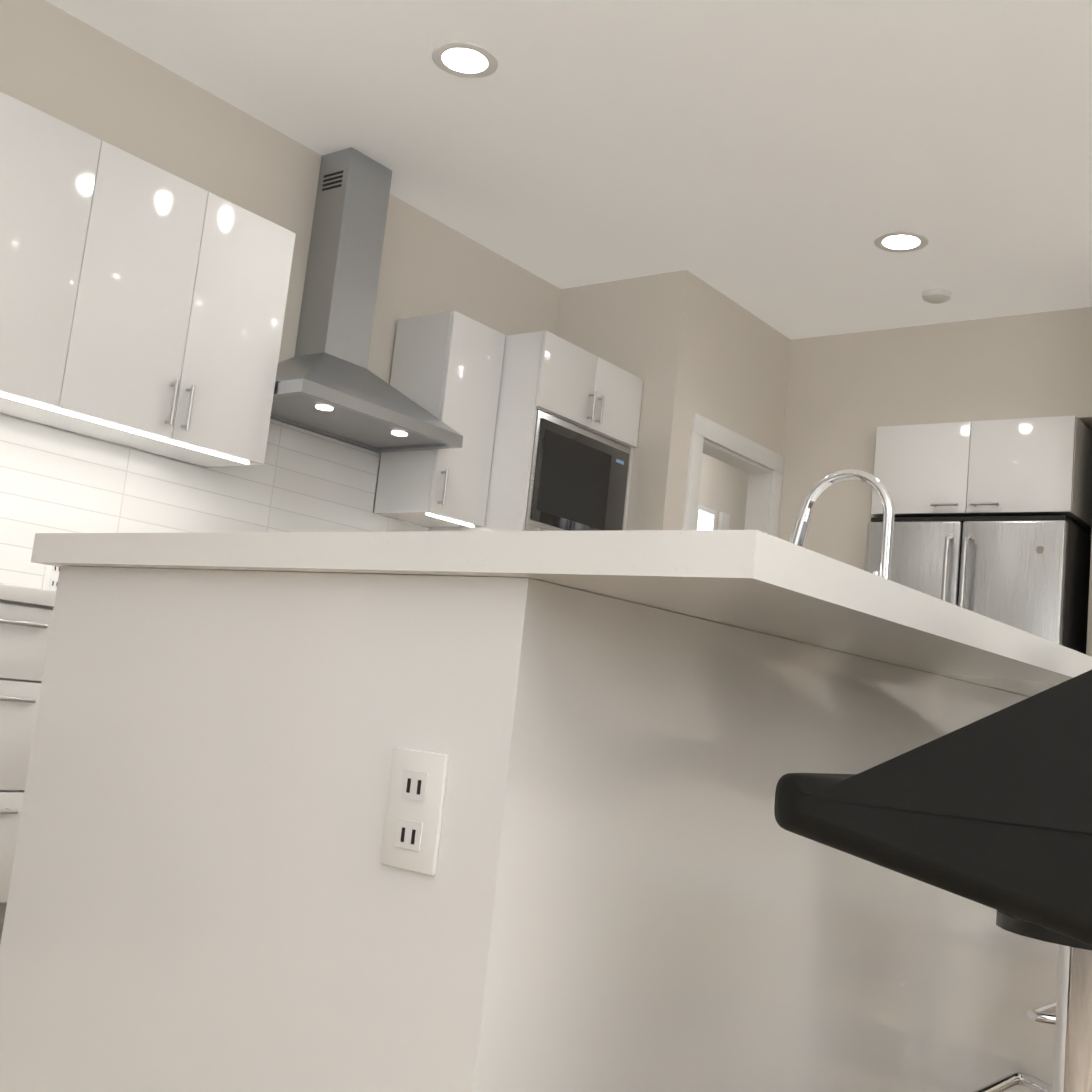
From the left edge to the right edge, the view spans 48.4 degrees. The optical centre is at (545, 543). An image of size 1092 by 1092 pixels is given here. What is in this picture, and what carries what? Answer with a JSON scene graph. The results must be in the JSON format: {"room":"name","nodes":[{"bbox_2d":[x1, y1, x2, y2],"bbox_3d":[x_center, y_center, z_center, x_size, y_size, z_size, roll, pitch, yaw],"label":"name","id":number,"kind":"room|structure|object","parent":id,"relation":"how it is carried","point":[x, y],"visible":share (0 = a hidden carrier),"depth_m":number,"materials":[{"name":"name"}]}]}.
{"room":"kitchen","nodes":[
{"label":"kitchen","id":0,"kind":"room"},
{"bbox_2d":[0,0,560,511],"bbox_3d":[-1.095,-1.383,4.499,0.120,5.200,3.670,0,-10,38],"label":"wall","id":1,"kind":"structure","parent":0,"point":[72,70],"depth_m":4.39,"materials":[{"name":"beige paint"}]},
{"bbox_2d":[0,91,107,418],"bbox_3d":[-1.746,-0.866,3.273,0.314,0.809,0.901,0,-10,38],"label":"upper cabinet","id":2,"kind":"object","parent":1,"relation":"attached to","point":[52,170],"depth_m":3.44,"materials":[{"name":"white"}]},
{"bbox_2d":[24,144,295,467],"bbox_3d":[-1.250,-0.728,3.920,0.314,0.809,0.752,0,-10,38],"label":"upper cabinet","id":3,"kind":"object","parent":1,"relation":"attached to","point":[142,305],"depth_m":3.80,"materials":[{"name":"white"}]},
{"bbox_2d":[0,414,428,588],"bbox_3d":[-1.142,-0.101,4.332,0.012,0.778,3.551,0,-10,38],"label":"backsplash","id":4,"kind":"structure","parent":1,"relation":"attached to","point":[53,480],"depth_m":4.13,"materials":[{"name":"white tile"}]},
{"bbox_2d":[42,565,59,590],"bbox_3d":[-1.535,0.101,3.805,0.008,0.116,0.076,0,-10,38],"label":"outlet","id":5,"kind":"object","parent":4,"relation":"attached to","point":[50,578],"visible":0.17,"depth_m":3.78,"materials":[{"name":"white plastic"}]},
{"bbox_2d":[270,147,462,452],"bbox_3d":[-0.692,-0.961,4.547,0.457,1.063,0.812,0,-10,38],"label":"range hood","id":6,"kind":"object","parent":1,"relation":"attached to","point":[328,383],"visible":1,"depth_m":4.58,"materials":[{"name":"silver metal"}]},
{"bbox_2d":[374,311,507,530],"bbox_3d":[-0.431,-0.497,4.985,0.314,0.814,0.325,0,-10,38],"label":"upper cabinet","id":7,"kind":"object","parent":1,"relation":"attached to","point":[450,364],"depth_m":4.88,"materials":[{"name":"white"}]},
{"bbox_2d":[500,331,642,452],"bbox_3d":[-0.001,-0.650,5.372,0.523,0.320,0.732,0,-10,38],"label":"upper cabinet","id":8,"kind":"object","parent":1,"relation":"attached to","point":[545,372],"depth_m":5.05,"materials":[{"name":"white"}]},
{"bbox_2d":[524,410,630,530],"bbox_3d":[-0.019,-0.229,5.296,0.501,0.526,0.692,0,-10,38],"label":"microwave","id":9,"kind":"object","parent":8,"relation":"in","point":[579,476],"visible":0.48,"depth_m":5.11,"materials":[{"name":"silver metal"}]},
{"bbox_2d":[45,0,1091,339],"bbox_3d":[1.705,-1.603,2.464,9.720,0.150,12.500,0,-10,38],"label":"ceiling","id":10,"kind":"structure","parent":0,"point":[779,164],"depth_m":4.19,"materials":[{"name":"white paint"}]},
{"bbox_2d":[432,42,497,77],"bbox_3d":[-0.259,-1.542,3.881,0.214,0.007,0.214,0,-10,38],"label":"recessed light","id":11,"kind":"object","parent":10,"relation":"in","point":[467,61],"visible":1,"depth_m":3.87,"materials":[{"name":"white paint"}]},
{"bbox_2d":[874,231,928,252],"bbox_3d":[1.441,-1.223,4.931,0.214,0.007,0.214,0,-10,38],"label":"recessed light","id":12,"kind":"object","parent":10,"relation":"in","point":[901,242],"visible":1,"depth_m":4.92,"materials":[{"name":"white paint"}]},
{"bbox_2d":[922,288,951,303],"bbox_3d":[1.752,-1.108,5.449,0.128,0.034,0.128,0,-10,38],"label":"smoke detector","id":13,"kind":"object","parent":10,"relation":"attached to","point":[936,295],"visible":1,"depth_m":5.41,"materials":[{"name":"white plastic"}]},
{"bbox_2d":[556,270,713,529],"bbox_3d":[-0.247,0.144,6.027,2.050,2.766,0.250,0,-10,38],"label":"wall","id":14,"kind":"structure","parent":0,"point":[652,332],"depth_m":5.51,"materials":[{"name":"beige paint"}]},
{"bbox_2d":[698,453,748,529],"bbox_3d":[0.914,0.507,7.840,0.120,2.766,4.340,0,-10,38],"label":"wall","id":15,"kind":"structure","parent":0,"point":[723,487],"depth_m":8.08,"materials":[{"name":"beige paint"}]},
{"bbox_2d":[696,504,730,529],"bbox_3d":[1.151,0.871,8.001,0.058,2.140,1.480,0,-10,38],"label":"window","id":16,"kind":"structure","parent":15,"relation":"in","point":[706,518],"depth_m":7.88,"materials":[{"name":"white glass"}]},
{"bbox_2d":[702,288,790,525],"bbox_3d":[0.837,0.235,5.853,0.120,2.766,0.810,0,-10,38],"label":"wall","id":17,"kind":"structure","parent":0,"point":[746,375],"depth_m":5.93,"materials":[{"name":"beige paint"}]},
{"bbox_2d":[682,413,783,537],"bbox_3d":[0.784,0.536,5.769,0.140,2.140,0.897,0,-10,38],"label":"trim","id":18,"kind":"structure","parent":17,"relation":"attached to","point":[705,433],"depth_m":5.94,"materials":[{"name":"white paint"}]},
{"bbox_2d":[778,307,1091,656],"bbox_3d":[1.991,0.373,5.972,1.805,2.766,0.810,0,-10,38],"label":"wall","id":19,"kind":"structure","parent":0,"point":[847,394],"depth_m":5.90,"materials":[{"name":"beige paint"}]},
{"bbox_2d":[871,415,1091,535],"bbox_3d":[2.138,-0.288,5.803,0.900,0.425,0.799,0,-10,38],"label":"upper cabinet","id":20,"kind":"object","parent":19,"relation":"attached to","point":[1040,466],"visible":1,"depth_m":5.47,"materials":[{"name":"white"}]},
{"bbox_3d":[1.404,1.248,2.085,9.720,0.100,12.500,0,-10,38],"label":"floor","id":21,"kind":"structure","parent":0,"visible":0},
{"bbox_2d":[0,600,53,943],"bbox_3d":[-1.652,0.576,3.196,0.585,0.880,0.460,0,-10,38],"label":"base cabinet","id":22,"kind":"object","parent":21,"relation":"on","point":[24,632],"visible":0.1,"depth_m":3.09,"materials":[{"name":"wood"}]},
{"bbox_2d":[0,583,55,607],"bbox_3d":[-0.942,0.303,4.092,0.596,0.040,3.551,0,-10,38],"label":"countertop","id":23,"kind":"structure","parent":22,"relation":"on","point":[25,595],"depth_m":3.11,"materials":[{"name":"white stone"}]},
{"bbox_2d":[0,566,1058,1091],"bbox_3d":[0.362,0.674,2.335,0.820,0.879,2.511,0,-10,38],"label":"kitchen island","id":24,"kind":"object","parent":21,"relation":"on","point":[396,810],"depth_m":1.38,"materials":[{"name":"white paint"}]},
{"bbox_2d":[31,530,1091,697],"bbox_3d":[0.505,0.221,2.328,1.100,0.040,2.565,0,-10,38],"label":"island countertop","id":25,"kind":"structure","parent":24,"relation":"on","point":[764,583],"depth_m":1.25,"materials":[{"name":"white stone"}]},
{"bbox_2d":[790,469,894,579],"bbox_3d":[0.659,0.046,2.732,0.267,0.442,0.086,0,-10,38],"label":"faucet","id":26,"kind":"object","parent":25,"relation":"on","point":[804,517],"visible":0.5,"depth_m":2.74,"materials":[{"name":"silver metal"}]},
{"bbox_2d":[774,670,1091,1091],"bbox_3d":[0.460,0.439,1.002,0.546,1.012,0.400,1,-9,33],"label":"bar stool","id":27,"kind":"object","parent":21,"relation":"on","point":[993,810],"visible":1,"depth_m":0.92,"materials":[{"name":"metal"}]},
{"bbox_2d":[864,515,1090,653],"bbox_3d":[1.997,0.821,5.625,0.890,1.793,0.876,0,-10,38],"label":"refrigerator","id":28,"kind":"object","parent":21,"relation":"on","point":[1030,574],"visible":0.25,"depth_m":5.34,"materials":[{"name":"silver metal"}]},
{"bbox_2d":[970,1072,1052,1091],"bbox_3d":[0.794,0.534,1.453,0.554,1.012,0.414,0,-10,38],"label":"bar stool","id":29,"kind":"object","parent":21,"relation":"on","point":[1004,1082],"visible":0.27,"depth_m":1.66,"materials":[{"name":"metal"}]},
{"bbox_2d":[1027,1000,1056,1024],"bbox_3d":[1.161,0.656,2.078,0.563,1.012,0.414,-1,-10,42],"label":"bar stool","id":30,"kind":"object","parent":21,"relation":"on","point":[1040,1014],"visible":0.21,"depth_m":2.11,"materials":[{"name":"metal"}]}
]}

